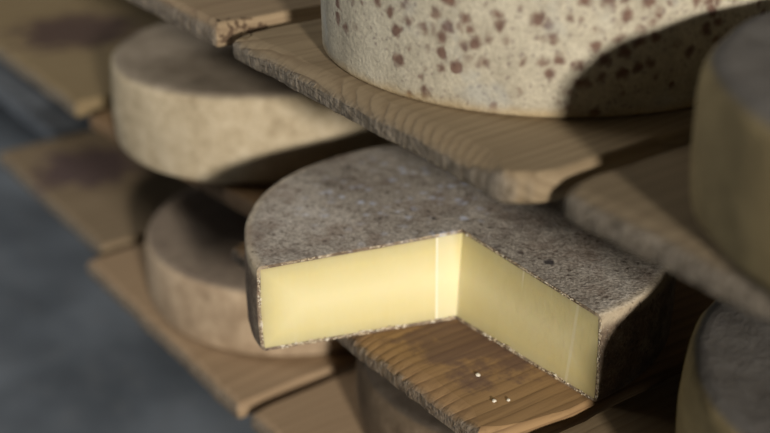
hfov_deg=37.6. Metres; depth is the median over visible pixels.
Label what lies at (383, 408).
cheese
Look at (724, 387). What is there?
cheese
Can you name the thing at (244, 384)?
board
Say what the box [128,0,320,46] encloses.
board
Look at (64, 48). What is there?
board
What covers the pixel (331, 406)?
board
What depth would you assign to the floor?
2.08 m
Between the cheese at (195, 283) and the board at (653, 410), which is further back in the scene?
the cheese at (195, 283)
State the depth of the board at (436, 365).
0.99 m
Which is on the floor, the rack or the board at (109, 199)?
the rack
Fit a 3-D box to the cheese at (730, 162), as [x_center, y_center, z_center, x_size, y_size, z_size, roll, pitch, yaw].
[0.384,-0.035,0.659,0.398,0.094,0.399,-10,28,-18]
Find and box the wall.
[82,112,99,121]
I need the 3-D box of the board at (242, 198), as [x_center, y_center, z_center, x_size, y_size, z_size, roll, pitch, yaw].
[-0.106,-0.112,1.528,0.435,0.023,0.439,-18,31,-32]
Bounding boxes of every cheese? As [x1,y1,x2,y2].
[111,22,394,184]
[146,186,346,356]
[245,144,676,401]
[321,0,769,117]
[356,359,454,432]
[676,298,769,432]
[690,12,769,289]
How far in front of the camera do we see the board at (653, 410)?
0.94 m
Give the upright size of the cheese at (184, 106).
0.114 m
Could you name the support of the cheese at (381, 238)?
on the board at (436, 365)
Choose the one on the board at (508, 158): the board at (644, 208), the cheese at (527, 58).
the cheese at (527, 58)
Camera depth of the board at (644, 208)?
0.70 m
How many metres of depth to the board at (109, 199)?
1.87 m
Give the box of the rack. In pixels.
[0,64,89,139]
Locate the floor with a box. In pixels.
[0,61,256,432]
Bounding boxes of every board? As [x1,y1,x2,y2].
[0,0,167,116]
[0,130,194,256]
[87,244,357,417]
[90,109,274,216]
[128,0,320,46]
[232,242,717,432]
[233,19,694,202]
[251,370,364,432]
[560,372,681,432]
[565,144,769,320]
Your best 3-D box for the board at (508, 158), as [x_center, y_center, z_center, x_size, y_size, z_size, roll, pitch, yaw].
[0.173,-0.148,1.023,0.501,0.023,0.408,-18,31,-32]

